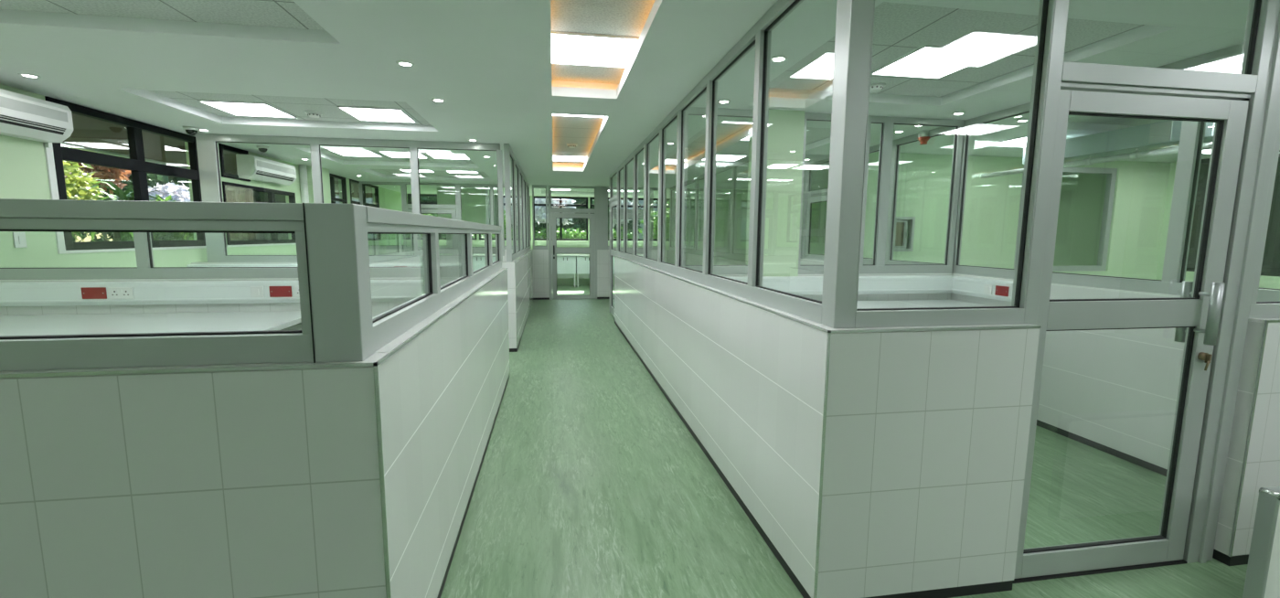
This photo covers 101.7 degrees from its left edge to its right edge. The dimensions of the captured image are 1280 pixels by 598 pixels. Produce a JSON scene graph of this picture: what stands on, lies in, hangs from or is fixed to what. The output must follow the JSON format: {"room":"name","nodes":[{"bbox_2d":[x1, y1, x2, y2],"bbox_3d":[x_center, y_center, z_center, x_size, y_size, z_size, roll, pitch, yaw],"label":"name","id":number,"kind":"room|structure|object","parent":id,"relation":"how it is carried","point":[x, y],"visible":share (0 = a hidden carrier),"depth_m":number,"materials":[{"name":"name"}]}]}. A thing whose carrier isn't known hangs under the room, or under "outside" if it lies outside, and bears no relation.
{"room":"laboratory","nodes":[
{"label":"laboratory","id":0,"kind":"room"},
{"bbox_2d":[0,84,403,267],"bbox_3d":[-4.824,-0.598,5.203,0.120,2.660,18.100,-1,7,-9],"label":"wall","id":1,"kind":"structure","parent":0,"point":[23,165],"depth_m":4.05,"materials":[{"name":"green paint"}]},
{"bbox_2d":[12,232,27,247],"bbox_3d":[-4.524,-0.432,3.805,0.014,0.115,0.085,-1,7,-9],"label":"light switch","id":2,"kind":"object","parent":1,"relation":"attached to","point":[19,238],"visible":1,"depth_m":3.80,"materials":[{"name":"white plastic"}]},
{"bbox_2d":[0,88,73,142],"bbox_3d":[-4.379,-1.278,3.482,0.218,0.285,1.050,-1,7,-9],"label":"air conditioner","id":3,"kind":"object","parent":1,"relation":"attached to","point":[22,116],"visible":1,"depth_m":3.73,"materials":[{"name":"white plastic"}]},
{"bbox_2d":[0,114,65,135],"bbox_3d":[-4.291,-1.210,3.489,0.040,0.046,0.940,-1,7,-9],"label":"outlet","id":4,"kind":"object","parent":3,"relation":"attached to","point":[16,122],"depth_m":3.71,"materials":[{"name":"black"}]},
{"bbox_2d":[44,96,205,250],"bbox_3d":[-4.745,-1.079,4.931,0.070,1.183,1.740,-1,7,-9],"label":"window","id":5,"kind":"structure","parent":1,"relation":"in","point":[136,163],"depth_m":4.86,"materials":[{"name":"black metal"}]},
{"bbox_2d":[43,142,296,254],"bbox_3d":[-4.904,-1.028,5.974,0.042,0.875,3.940,-1,7,-9],"label":"trim","id":6,"kind":"structure","parent":1,"relation":"attached to","point":[48,152],"depth_m":4.11,"materials":[{"name":"white plastic"}]},
{"bbox_2d":[60,113,372,199],"bbox_3d":[-6.121,-2.095,8.172,1.440,0.210,13.500,-1,7,-9],"label":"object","id":7,"kind":"object","parent":1,"relation":"attached to","point":[90,134],"visible":0.11,"depth_m":6.05,"materials":[{"name":"white paint"}]},
{"bbox_2d":[218,143,250,181],"bbox_3d":[-4.992,-1.664,6.391,0.070,0.381,0.580,-1,7,-9],"label":"window","id":8,"kind":"structure","parent":1,"relation":"in","point":[221,147],"depth_m":6.24,"materials":[{"name":"black metal"}]},
{"bbox_2d":[222,181,295,245],"bbox_3d":[-5.090,-1.121,7.034,0.070,0.748,1.740,-1,7,-9],"label":"window","id":9,"kind":"structure","parent":1,"relation":"in","point":[248,189],"depth_m":6.79,"materials":[{"name":"black metal"}]},
{"bbox_2d":[235,153,296,185],"bbox_3d":[-4.955,-1.708,6.958,0.218,0.285,1.050,-1,7,-9],"label":"air conditioner","id":10,"kind":"object","parent":1,"relation":"attached to","point":[249,166],"visible":1,"depth_m":6.71,"materials":[{"name":"white plastic"}]},
{"bbox_2d":[256,170,293,181],"bbox_3d":[-4.867,-1.641,6.966,0.040,0.046,0.940,-1,7,-9],"label":"outlet","id":11,"kind":"object","parent":10,"relation":"attached to","point":[269,175],"depth_m":6.91,"materials":[{"name":"black"}]},
{"bbox_2d":[298,164,309,202],"bbox_3d":[-5.203,-0.852,8.172,0.099,2.435,0.099,-1,7,-9],"label":"pipe","id":12,"kind":"object","parent":1,"relation":"attached to","point":[303,171],"visible":0.34,"depth_m":8.03,"materials":[{"name":"white plastic"}]},
{"bbox_2d":[329,173,347,203],"bbox_3d":[-5.486,-1.634,9.407,0.070,1.183,0.900,-1,7,-9],"label":"window","id":13,"kind":"structure","parent":1,"relation":"in","point":[332,176],"depth_m":9.42,"materials":[{"name":"black metal"}]},
{"bbox_2d":[349,179,381,240],"bbox_3d":[-5.726,-1.813,10.851,0.070,1.183,1.650,-1,7,-9],"label":"window","id":14,"kind":"structure","parent":1,"relation":"in","point":[377,200],"depth_m":11.01,"materials":[{"name":"black metal"}]},
{"bbox_2d":[0,232,419,330],"bbox_3d":[-2.865,0.185,3.796,3.270,1.476,0.120,-1,7,-9],"label":"wall","id":15,"kind":"structure","parent":0,"point":[145,269],"depth_m":3.64,"materials":[{"name":"paint"}]},
{"bbox_2d":[0,279,420,306],"bbox_3d":[-2.849,-0.047,3.677,3.270,0.157,0.062,-1,7,-9],"label":"cable trunking","id":16,"kind":"object","parent":15,"relation":"attached to","point":[43,293],"visible":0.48,"depth_m":3.59,"materials":[{"name":"white plastic"}]},
{"bbox_2d":[80,287,106,298],"bbox_3d":[-3.676,-0.039,3.509,0.142,0.078,0.010,-1,7,-9],"label":"plate","id":17,"kind":"object","parent":16,"relation":"attached to","point":[87,293],"visible":1,"depth_m":3.51,"materials":[{"name":"red plastic"}]},
{"bbox_2d":[107,287,134,298],"bbox_3d":[-3.521,-0.039,3.533,0.146,0.080,0.013,-1,7,-9],"label":"double socket","id":18,"kind":"object","parent":16,"relation":"attached to","point":[113,293],"visible":1,"depth_m":3.53,"materials":[{"name":"white plastic"}]},
{"bbox_2d":[250,286,264,297],"bbox_3d":[-2.696,-0.051,3.668,0.078,0.078,0.014,-1,7,-9],"label":"outlet","id":19,"kind":"object","parent":16,"relation":"attached to","point":[255,291],"visible":1,"depth_m":3.67,"materials":[{"name":"white plastic"}]},
{"bbox_2d":[268,286,292,297],"bbox_3d":[-2.546,-0.054,3.694,0.142,0.078,0.010,-1,7,-9],"label":"plate","id":20,"kind":"object","parent":16,"relation":"attached to","point":[274,291],"visible":1,"depth_m":3.69,"materials":[{"name":"red plastic"}]},
{"bbox_2d":[0,249,533,597],"bbox_3d":[-3.157,0.115,5.986,3.404,1.079,9.960,-1,7,-9],"label":"wall","id":21,"kind":"structure","parent":0,"point":[350,479],"depth_m":1.31,"materials":[{"name":"tile"}]},
{"bbox_2d":[0,198,315,371],"bbox_3d":[-2.431,-0.020,1.070,3.250,0.398,0.072,-1,7,-9],"label":"wall","id":22,"kind":"structure","parent":21,"relation":"on","point":[226,347],"depth_m":1.25,"materials":[{"name":"metal"}]},
{"bbox_2d":[302,202,373,362],"bbox_3d":[-0.773,-0.042,1.347,0.115,0.399,0.092,-1,7,-9],"label":"post","id":23,"kind":"object","parent":22,"relation":"on","point":[336,243],"visible":1,"depth_m":1.31,"materials":[{"name":"metal"}]},
{"bbox_2d":[195,133,504,262],"bbox_3d":[-3.138,-1.093,5.839,3.125,1.356,0.060,-1,7,-9],"label":"wall","id":24,"kind":"structure","parent":21,"relation":"on","point":[207,144],"depth_m":5.71,"materials":[{"name":"paint"}]},
{"bbox_2d":[186,263,419,266],"bbox_3d":[-3.213,-0.314,5.831,3.245,0.157,0.062,-1,7,-9],"label":"cable trunking","id":25,"kind":"object","parent":24,"relation":"attached to","point":[370,264],"visible":0.12,"depth_m":5.66,"materials":[{"name":"white plastic"}]},
{"bbox_2d":[365,143,530,351],"bbox_3d":[-1.552,-1.120,6.152,0.072,1.356,9.835,-1,7,-9],"label":"wall","id":26,"kind":"structure","parent":21,"relation":"on","point":[455,255],"depth_m":2.57,"materials":[{"name":"metal"}]},
{"bbox_2d":[306,166,330,202],"bbox_3d":[-5.187,-0.889,8.476,0.230,2.435,0.400,-1,7,-9],"label":"wall pier","id":27,"kind":"object","parent":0,"point":[325,172],"visible":0.07,"depth_m":8.35,"materials":[{"name":"green paint"}]},
{"bbox_2d":[437,187,486,223],"bbox_3d":[-4.078,-1.324,12.088,1.100,2.435,0.120,-1,7,-9],"label":"wall","id":28,"kind":"structure","parent":0,"point":[474,209],"depth_m":11.95,"materials":[{"name":"green paint"}]},
{"bbox_2d":[406,193,609,285],"bbox_3d":[-0.183,-1.733,14.725,12.350,2.660,0.120,-1,7,-9],"label":"wall","id":29,"kind":"structure","parent":0,"point":[560,281],"depth_m":14.45,"materials":[{"name":"green paint"}]},
{"bbox_2d":[407,193,530,240],"bbox_3d":[-4.531,-2.178,13.950,3.130,1.190,0.070,-1,7,-9],"label":"window","id":30,"kind":"structure","parent":29,"relation":"in","point":[409,195],"depth_m":13.70,"materials":[{"name":"black metal"}]},
{"bbox_2d":[413,240,609,245],"bbox_3d":[-0.160,-1.564,14.598,12.150,0.115,0.182,-1,7,-9],"label":"trim","id":31,"kind":"structure","parent":29,"relation":"attached to","point":[537,242],"depth_m":14.20,"materials":[{"name":"green paint"}]},
{"bbox_2d":[533,196,588,240],"bbox_3d":[-2.178,-2.208,14.336,1.500,1.190,0.070,-1,7,-9],"label":"window","id":32,"kind":"structure","parent":29,"relation":"in","point":[560,205],"depth_m":14.31,"materials":[{"name":"black metal"}]},
{"bbox_2d":[358,181,827,299],"bbox_3d":[0.335,-1.233,11.605,12.150,2.435,0.120,-1,7,-9],"label":"wall","id":33,"kind":"structure","parent":0,"point":[730,205],"depth_m":11.62,"materials":[{"name":"green paint"}]},
{"bbox_2d":[402,181,459,255],"bbox_3d":[-4.301,-1.171,10.835,1.090,2.434,0.060,-1,7,-9],"label":"door","id":34,"kind":"structure","parent":33,"relation":"in","point":[439,208],"depth_m":10.74,"materials":[{"name":"metal"}]},
{"bbox_2d":[547,185,597,299],"bbox_3d":[-1.453,-1.208,11.296,1.040,2.434,0.112,-1,7,-9],"label":"door","id":35,"kind":"structure","parent":33,"relation":"in","point":[561,213],"depth_m":11.27,"materials":[{"name":"metal"}]},
{"bbox_2d":[0,0,1249,197],"bbox_3d":[1.262,-1.917,5.904,12.350,0.325,17.820,-1,7,-9],"label":"ceiling","id":36,"kind":"structure","parent":0,"point":[147,61],"depth_m":3.25,"materials":[{"name":"white paint"}]},
{"bbox_2d":[17,73,41,78],"bbox_3d":[-4.076,-1.490,3.480,0.104,0.008,0.104,-1,7,-9],"label":"recessed light","id":37,"kind":"object","parent":36,"relation":"in","point":[20,74],"visible":1,"depth_m":3.47,"materials":[{"name":"white plastic"}]},
{"bbox_2d":[182,126,199,135],"bbox_3d":[-4.459,-1.676,5.181,0.130,0.092,0.130,-1,7,-9],"label":"dome camera","id":38,"kind":"object","parent":36,"relation":"attached to","point":[190,130],"visible":0.89,"depth_m":5.15,"materials":[{"name":"white plastic"}]},
{"bbox_2d":[197,99,297,117],"bbox_3d":[-3.482,-1.693,4.656,0.520,0.012,0.540,-1,7,-9],"label":"recessed light","id":39,"kind":"object","parent":36,"relation":"in","point":[236,108],"visible":1,"depth_m":4.62,"materials":[{"name":"white plastic"}]},
{"bbox_2d":[304,110,322,117],"bbox_3d":[-2.996,-1.692,4.788,0.140,0.040,0.140,-1,7,-9],"label":"smoke detector","id":40,"kind":"object","parent":36,"relation":"attached to","point":[311,113],"visible":1,"depth_m":4.75,"materials":[{"name":"white plastic"}]},
{"bbox_2d":[327,149,383,157],"bbox_3d":[-3.897,-2.003,7.163,0.520,0.012,0.540,-1,7,-9],"label":"recessed light","id":41,"kind":"object","parent":36,"relation":"in","point":[346,153],"visible":0.99,"depth_m":7.13,"materials":[{"name":"white plastic"}]},
{"bbox_2d":[330,149,379,156],"bbox_3d":[-3.897,-2.003,7.163,0.496,0.006,0.516,-1,7,-9],"label":"diffuser","id":42,"kind":"object","parent":41,"relation":"attached to","point":[346,153],"depth_m":7.14,"materials":[{"name":"white plastic"}]},
{"bbox_2d":[337,106,416,122],"bbox_3d":[-2.416,-1.707,4.831,0.520,0.012,0.540,-1,7,-9],"label":"recessed light","id":43,"kind":"object","parent":36,"relation":"in","point":[361,113],"visible":1,"depth_m":4.78,"materials":[{"name":"white plastic"}]},
{"bbox_2d":[377,150,428,158],"bbox_3d":[-3.285,-2.011,7.264,0.520,0.012,0.540,-1,7,-9],"label":"recessed light","id":44,"kind":"object","parent":36,"relation":"in","point":[391,154],"visible":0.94,"depth_m":7.20,"materials":[{"name":"white plastic"}]},
{"bbox_2d":[395,60,414,66],"bbox_3d":[-1.432,-1.434,3.180,0.104,0.008,0.104,-1,7,-9],"label":"recessed light","id":45,"kind":"object","parent":36,"relation":"in","point":[404,63],"visible":1,"depth_m":3.17,"materials":[{"name":"white plastic"}]},
{"bbox_2d":[398,169,435,172],"bbox_3d":[-3.878,-2.230,9.007,0.520,0.012,0.540,-1,7,-9],"label":"recessed light","id":46,"kind":"object","parent":36,"relation":"in","point":[427,171],"visible":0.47,"depth_m":9.18,"materials":[{"name":"white plastic"}]},
{"bbox_2d":[400,169,432,171],"bbox_3d":[-3.878,-2.230,9.007,0.496,0.006,0.516,-1,7,-9],"label":"diffuser","id":47,"kind":"object","parent":46,"relation":"attached to","point":[400,169],"depth_m":9.07,"materials":[{"name":"white plastic"}]},
{"bbox_2d":[425,151,469,159],"bbox_3d":[-2.693,-2.019,7.361,0.520,0.012,0.540,-1,7,-9],"label":"recessed light","id":48,"kind":"object","parent":36,"relation":"in","point":[437,155],"visible":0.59,"depth_m":7.33,"materials":[{"name":"white plastic"}]},
{"bbox_2d":[552,154,587,161],"bbox_3d":[-1.084,-2.146,7.954,0.530,0.012,0.550,-1,7,-9],"label":"recessed light","id":49,"kind":"object","parent":36,"relation":"in","point":[556,157],"visible":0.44,"depth_m":7.90,"materials":[{"name":"white plastic"}]},
{"bbox_2d":[552,114,604,117],"bbox_3d":[-0.570,-1.761,4.849,0.530,0.012,0.550,-1,7,-9],"label":"recessed light","id":50,"kind":"object","parent":36,"relation":"in","point":[570,115],"visible":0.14,"depth_m":5.08,"materials":[{"name":"white plastic"}]},
{"bbox_2d":[551,31,639,68],"bbox_3d":[-0.314,-1.569,3.302,0.530,0.012,0.550,-1,7,-9],"label":"recessed light","id":51,"kind":"object","parent":36,"relation":"in","point":[567,48],"visible":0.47,"depth_m":3.26,"materials":[{"name":"white plastic"}]},
{"bbox_2d":[700,153,747,160],"bbox_3d":[1.173,-1.988,7.331,0.520,0.012,0.540,-1,7,-9],"label":"recessed light","id":52,"kind":"object","parent":36,"relation":"in","point":[719,157],"visible":0.76,"depth_m":7.30,"materials":[{"name":"white plastic"}]},
{"bbox_2d":[702,155,744,160],"bbox_3d":[1.173,-1.988,7.331,0.496,0.006,0.516,-1,7,-9],"label":"diffuser","id":53,"kind":"object","parent":52,"relation":"attached to","point":[718,157],"depth_m":7.32,"materials":[{"name":"white plastic"}]},
{"bbox_2d":[770,54,788,62],"bbox_3d":[0.810,-1.401,3.045,0.104,0.008,0.104,-1,7,-9],"label":"recessed light","id":54,"kind":"object","parent":36,"relation":"in","point":[775,58],"visible":0.94,"depth_m":3.04,"materials":[{"name":"white plastic"}]},
{"bbox_2d":[869,82,885,92],"bbox_3d":[1.710,-1.536,3.789,0.140,0.040,0.140,-1,7,-9],"label":"smoke detector","id":55,"kind":"object","parent":36,"relation":"attached to","point":[875,87],"visible":0.68,"depth_m":3.75,"materials":[{"name":"white plastic"}]},
{"bbox_2d":[917,129,930,144],"bbox_3d":[2.789,-1.583,5.116,0.118,0.125,0.118,-1,7,-9],"label":"fire alarm","id":56,"kind":"object","parent":36,"relation":"attached to","point":[923,137],"visible":0.98,"depth_m":5.08,"materials":[{"name":"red plastic"}]},
{"bbox_2d":[870,43,1004,78],"bbox_3d":[1.843,-1.486,3.287,0.520,0.012,0.540,-1,7,-9],"label":"recessed light","id":57,"kind":"object","parent":36,"relation":"in","point":[926,61],"visible":0.9,"depth_m":3.25,"materials":[{"name":"white plastic"}]},
{"bbox_2d":[982,135,1069,147],"bbox_3d":[4.136,-1.688,5.602,0.520,0.012,0.540,-1,7,-9],"label":"recessed light","id":58,"kind":"object","parent":36,"relation":"in","point":[1019,142],"visible":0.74,"depth_m":5.66,"materials":[{"name":"white plastic"}]},
{"bbox_2d":[988,137,1026,147],"bbox_3d":[4.136,-1.688,5.602,0.496,0.006,0.516,-1,7,-9],"label":"diffuser","id":59,"kind":"object","parent":58,"relation":"attached to","point":[1019,142],"depth_m":5.66,"materials":[{"name":"white plastic"}]},
{"bbox_2d":[1022,119,1215,164],"bbox_3d":[4.497,-1.442,4.830,0.526,0.180,1.650,-1,7,-9],"label":"ceiling bulkhead","id":60,"kind":"object","parent":36,"relation":"attached to","point":[1165,133],"visible":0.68,"depth_m":4.59,"materials":[{"name":"grey paint"}]},
{"bbox_2d":[980,141,1212,178],"bbox_3d":[4.266,-1.338,5.085,0.065,0.094,2.300,-1,7,-9],"label":"pipe","id":61,"kind":"object","parent":60,"relation":"attached to","point":[1136,154],"visible":0.64,"depth_m":4.75,"materials":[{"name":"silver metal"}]},
{"bbox_2d":[745,109,804,276],"bbox_3d":[1.163,-0.370,4.620,0.340,2.435,0.360,-1,7,-9],"label":"wall column","id":62,"kind":"structure","parent":0,"point":[785,128],"depth_m":4.38,"materials":[{"name":"green paint"}]},
{"bbox_2d":[682,106,964,300],"bbox_3d":[1.608,-0.361,4.582,2.534,2.434,0.120,-1,7,-9],"label":"wall","id":63,"kind":"structure","parent":0,"point":[878,266],"depth_m":4.58,"materials":[{"name":"metal"}]},
{"bbox_2d":[726,275,954,295],"bbox_3d":[1.605,-0.117,4.509,2.490,0.157,0.062,-1,7,-9],"label":"cable trunking","id":64,"kind":"object","parent":63,"relation":"attached to","point":[797,285],"visible":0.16,"depth_m":4.56,"materials":[{"name":"white plastic"}]},
{"bbox_2d":[614,256,1041,597],"bbox_3d":[0.543,0.240,5.179,0.858,1.079,6.592,-1,7,-9],"label":"wall","id":65,"kind":"structure","parent":0,"point":[869,462],"depth_m":1.99,"materials":[{"name":"tile"}]},
{"bbox_2d":[609,168,617,317],"bbox_3d":[-0.425,-0.892,8.790,0.060,2.434,1.150,-1,7,-9],"label":"door","id":66,"kind":"structure","parent":65,"relation":"in","point":[613,176],"depth_m":8.99,"materials":[{"name":"metal"}]},
{"bbox_2d":[617,0,838,324],"bbox_3d":[0.193,-0.968,5.018,0.060,1.356,6.420,-1,7,-9],"label":"wall","id":67,"kind":"structure","parent":65,"relation":"on","point":[651,180],"depth_m":3.44,"materials":[{"name":"metal"}]},
{"bbox_2d":[821,0,873,328],"bbox_3d":[0.731,-0.573,1.832,0.081,1.356,0.090,-1,7,-9],"label":"post","id":68,"kind":"object","parent":65,"relation":"on","point":[854,20],"visible":1,"depth_m":1.81,"materials":[{"name":"metal"}]},
{"bbox_2d":[854,0,1279,328],"bbox_3d":[4.343,-0.618,2.409,7.234,1.356,0.060,-1,7,-9],"label":"wall","id":69,"kind":"structure","parent":65,"relation":"on","point":[1013,314],"depth_m":1.94,"materials":[{"name":"metal"}]},
{"bbox_2d":[1013,0,1279,583],"bbox_3d":[1.994,-0.053,2.090,1.077,2.434,0.185,-1,7,-9],"label":"door","id":70,"kind":"structure","parent":69,"relation":"in","point":[1210,314],"depth_m":2.08,"materials":[{"name":"metal"}]},
{"bbox_2d":[440,285,1247,597],"bbox_3d":[1.220,0.684,6.363,12.350,0.080,18.100,-1,7,-9],"label":"floor","id":71,"kind":"structure","parent":0,"point":[591,484],"depth_m":2.76,"materials":[{"name":"green laminate"}]},
{"bbox_2d":[0,310,301,335],"bbox_3d":[-3.318,0.571,3.233,2.175,0.842,0.890,-1,7,-9],"label":"countertop","id":72,"kind":"structure","parent":71,"relation":"on","point":[42,325],"depth_m":3.23,"materials":[{"name":"laminate"}]},
{"bbox_2d":[556,256,575,287],"bbox_3d":[-2.029,-0.750,14.161,0.560,0.820,0.586,-1,7,-9],"label":"base cabinet","id":73,"kind":"object","parent":71,"relation":"on","point":[566,265],"visible":0.86,"depth_m":13.89,"materials":[{"name":"white"}]},
{"bbox_2d":[576,256,589,287],"bbox_3d":[-1.456,-0.757,14.254,0.560,0.820,0.586,-1,7,-9],"label":"base cabinet","id":74,"kind":"object","parent":71,"relation":"on","point":[582,262],"visible":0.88,"depth_m":13.97,"materials":[{"name":"white wood"}]},
{"bbox_2d":[856,300,925,308],"bbox_3d":[1.385,0.486,4.196,1.880,0.842,0.730,-1,7,-9],"label":"countertop","id":75,"kind":"structure","parent":71,"relation":"on","point":[860,304],"depth_m":4.34,"materials":[{"name":"laminate"}]},
{"bbox_2d":[896,299,988,307],"bbox_3d":[2.602,0.473,4.375,0.580,0.842,0.770,-1,7,-9],"label":"countertop","id":76,"kind":"structure","parent":71,"relation":"on","point":[922,303],"depth_m":4.47,"materials":[{"name":"laminate"}]},
{"bbox_2d":[1242,486,1279,597],"bbox_3d":[2.616,0.930,1.927,0.838,0.531,0.050,-1,7,-9],"label":"divider panel","id":77,"kind":"object","parent":71,"relation":"on","point":[1263,572],"visible":1,"depth_m":1.85,"materials":[{"name":"white metal"}]},
{"bbox_2d":[863,151,1170,279],"bbox_3d":[4.946,-0.626,6.930,4.580,2.435,0.120,-1,7,-9],"label":"wall","id":78,"kind":"structure","parent":0,"point":[991,210],"depth_m":6.75,"materials":[{"name":"green paint"}]},
{"bbox_2d":[893,219,907,248],"bbox_3d":[3.234,-0.824,6.617,0.315,0.360,0.090,-1,7,-9],"label":"hatch","id":79,"kind":"object","parent":78,"relation":"attached to","point":[901,234],"visible":0.63,"depth_m":6.62,"materials":[{"name":"metal"}]},
{"bbox_2d":[893,216,915,251],"bbox_3d":[3.238,-0.823,6.607,0.410,0.430,0.150,-1,7,-9],"label":"trim","id":80,"kind":"structure","parent":78,"relation":"attached to","point":[912,234],"depth_m":6.57,"materials":[{"name":"metal"}]},
{"bbox_2d":[1013,165,1117,271],"bbox_3d":[5.669,-1.065,6.996,1.480,1.380,0.070,-1,7,-9],"label":"window","id":81,"kind":"structure","parent":78,"relation":"in","point":[1111,178],"depth_m":7.06,"materials":[{"name":"metal"}]},
{"bbox_2d":[800,43,1279,476],"bbox_3d":[2.775,-0.470,5.533,0.120,2.434,6.450,-1,7,-9],"label":"wall","id":82,"kind":"structure","parent":0,"point":[1114,392],"depth_m":3.37,"materials":[{"name":"tile"}]},
{"bbox_2d":[802,158,829,260],"bbox_3d":[2.507,-0.670,7.149,0.060,2.434,1.050,-1,7,-9],"label":"door","id":83,"kind":"structure","parent":82,"relation":"in","point":[810,198],"depth_m":7.48,"materials":[{"name":"metal"}]},
{"bbox_2d":[951,276,1013,301],"bbox_3d":[2.878,-0.092,4.376,0.062,0.157,0.620,-1,7,-9],"label":"cable trunking","id":84,"kind":"object","parent":82,"relation":"attached to","point":[972,286],"visible":0.81,"depth_m":4.39,"materials":[{"name":"white plastic"}]},
{"bbox_2d":[983,284,992,294],"bbox_3d":[2.859,-0.081,4.282,0.014,0.078,0.078,-1,7,-9],"label":"outlet","id":85,"kind":"object","parent":84,"relation":"attached to","point":[987,289],"visible":1,"depth_m":4.27,"materials":[{"name":"white plastic"}]},
{"bbox_2d":[994,285,1009,296],"bbox_3d":[2.882,-0.065,4.151,0.010,0.078,0.120,-1,7,-9],"label":"plate","id":86,"kind":"object","parent":84,"relation":"attached to","point":[1003,291],"visible":1,"depth_m":4.14,"materials":[{"name":"red plastic"}]},
{"bbox_2d":[1053,158,1279,288],"bbox_3d":[7.283,-0.754,7.189,0.120,2.660,18.100,-1,7,-9],"label":"wall","id":87,"kind":"structure","parent":0,"point":[1082,198],"depth_m":8.24,"materials":[{"name":"green paint"}]},
{"bbox_2d":[1185,149,1279,276],"bbox_3d":[7.599,-0.879,5.133,0.070,1.453,4.000,-1,7,-9],"label":"window","id":88,"kind":"structure","parent":87,"relation":"in","point":[1271,260],"depth_m":6.17,"materials":[{"name":"black metal"}]},
{"bbox_2d":[1212,318,1279,565],"bbox_3d":[5.220,0.579,2.699,5.439,1.079,0.148,-1,7,-9],"label":"wall","id":89,"kind":"structure","parent":0,"point":[1253,464],"depth_m":2.21,"materials":[{"name":"tile"}]},
{"bbox_3d":[-3.541,-0.718,12.753,0.120,1.077,2.500,-1,7,-9],"label":"wall","id":90,"kind":"structure","parent":0,"visible":0},
{"bbox_2d":[485,186,498,225],"bbox_3d":[-3.532,-1.926,12.605,0.060,1.356,2.500,-1,7,-9],"label":"wall","id":91,"kind":"structure","parent":90,"relation":"on","point":[487,188],"depth_m":11.78,"materials":[{"name":"paint"}]},
{"label":"outside","id":92,"kind":"structure","parent":0,"visible":0},
{"bbox_3d":[-2.852,-0.258,17.366,60.000,0.250,55.000,-1,7,-9],"label":"ground","id":93,"kind":"structure","parent":92,"visible":0},
{"bbox_2d":[62,160,106,234],"bbox_3d":[-7.891,-0.716,6.696,1.355,3.186,2.241,-1,7,-9],"label":"shrub","id":94,"kind":"object","parent":93,"relation":"on","point":[79,180],"visible":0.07,"depth_m":7.07,"materials":[{"name":"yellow plant"}]},
{"bbox_2d":[64,161,131,241],"bbox_3d":[-9.861,-1.234,9.616,0.976,3.475,1.173,-1,7,-9],"label":"shrub","id":95,"kind":"object","parent":93,"relation":"on","point":[103,173],"visible":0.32,"depth_m":9.54,"materials":[{"name":"orange plant"}]},
{"bbox_2d":[83,179,134,201],"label":"leaf plant","id":96,"kind":"object","parent":93,"relation":"on","point":[120,193],"depth_m":6.57,"materials":[{"name":"green plant"}]},
{"bbox_2d":[111,232,133,241],"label":"leaf plant","id":97,"kind":"object","parent":93,"relation":"on","point":[116,235],"depth_m":6.51,"materials":[{"name":"green plant"}]},
{"bbox_2d":[67,172,193,242],"bbox_3d":[-11.614,-2.661,12.549,4.812,5.568,4.746,7,10,44],"label":"tree","id":98,"kind":"object","parent":93,"relation":"on","point":[160,179],"visible":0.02,"depth_m":11.25,"materials":[{"name":"green plant"}]},
{"bbox_2d":[119,193,193,241],"bbox_3d":[-7.454,-0.489,8.319,1.086,2.346,1.881,-1,7,-13],"label":"shrub","id":99,"kind":"object","parent":93,"relation":"on","point":[162,236],"visible":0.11,"depth_m":7.92,"materials":[{"name":"green plant"}]},
{"bbox_2d":[148,185,169,201],"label":"leaf plant","id":100,"kind":"object","parent":93,"relation":"on","point":[153,197],"depth_m":6.85,"materials":[{"name":"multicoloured plant"}]},
{"bbox_2d":[148,181,190,201],"bbox_3d":[-9.097,-0.924,10.229,0.954,2.722,1.127,2,7,10],"label":"shrub","id":101,"kind":"object","parent":93,"relation":"on","point":[178,190],"visible":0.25,"depth_m":9.93,"materials":[{"name":"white plant"}]},
{"bbox_2d":[224,170,288,240],"bbox_3d":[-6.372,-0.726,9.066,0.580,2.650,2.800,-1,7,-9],"label":"outbuilding","id":102,"kind":"structure","parent":93,"relation":"on","point":[233,195],"depth_m":7.95,"materials":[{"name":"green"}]},
{"bbox_2d":[335,195,505,238],"bbox_3d":[-7.813,-5.010,28.700,22.000,6.350,4.040,-1,7,-9],"label":"building","id":103,"kind":"structure","parent":93,"relation":"on","point":[368,200],"depth_m":25.79,"materials":[{"name":"black"}]},
{"bbox_2d":[410,195,437,214],"bbox_3d":[-8.476,-3.679,22.662,4.321,5.170,2.512,-1,7,-9],"label":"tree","id":104,"kind":"object","parent":93,"relation":"on","point":[422,198],"visible":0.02,"depth_m":21.68,"materials":[{"name":"green plant"}]},
{"bbox_2d":[422,209,506,238],"bbox_3d":[-5.791,-2.123,18.034,3.588,3.246,1.972,1,7,3],"label":"tree","id":105,"kind":"object","parent":93,"relation":"on","point":[434,215],"visible":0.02,"depth_m":18.00,"materials":[{"name":"green plant"}]},
{"bbox_2d":[534,198,575,225],"bbox_3d":[-2.957,-2.123,17.989,1.557,3.299,1.560,5,8,33],"label":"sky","id":106,"kind":"structure","parent":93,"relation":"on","point":[539,210],"depth_m":17.64,"materials":[{"name":"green plant"}]},
{"bbox_2d":[534,225,586,238],"bbox_3d":[-2.369,-1.340,16.734,2.437,2.059,1.173,-1,7,-9],"label":"shrub","id":107,"kind":"object","parent":93,"relation":"on","point":[566,233],"visible":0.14,"depth_m":16.37,"materials":[{"name":"green plant"}]},
{"bbox_2d":[534,198,594,238],"bbox_3d":[-3.948,-3.877,23.966,4.591,5.311,2.685,-1,7,-14],"label":"tree","id":108,"kind":"object","parent":93,"relation":"on","point":[581,223],"visible":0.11,"depth_m":23.37,"materials":[{"name":"green plant"}]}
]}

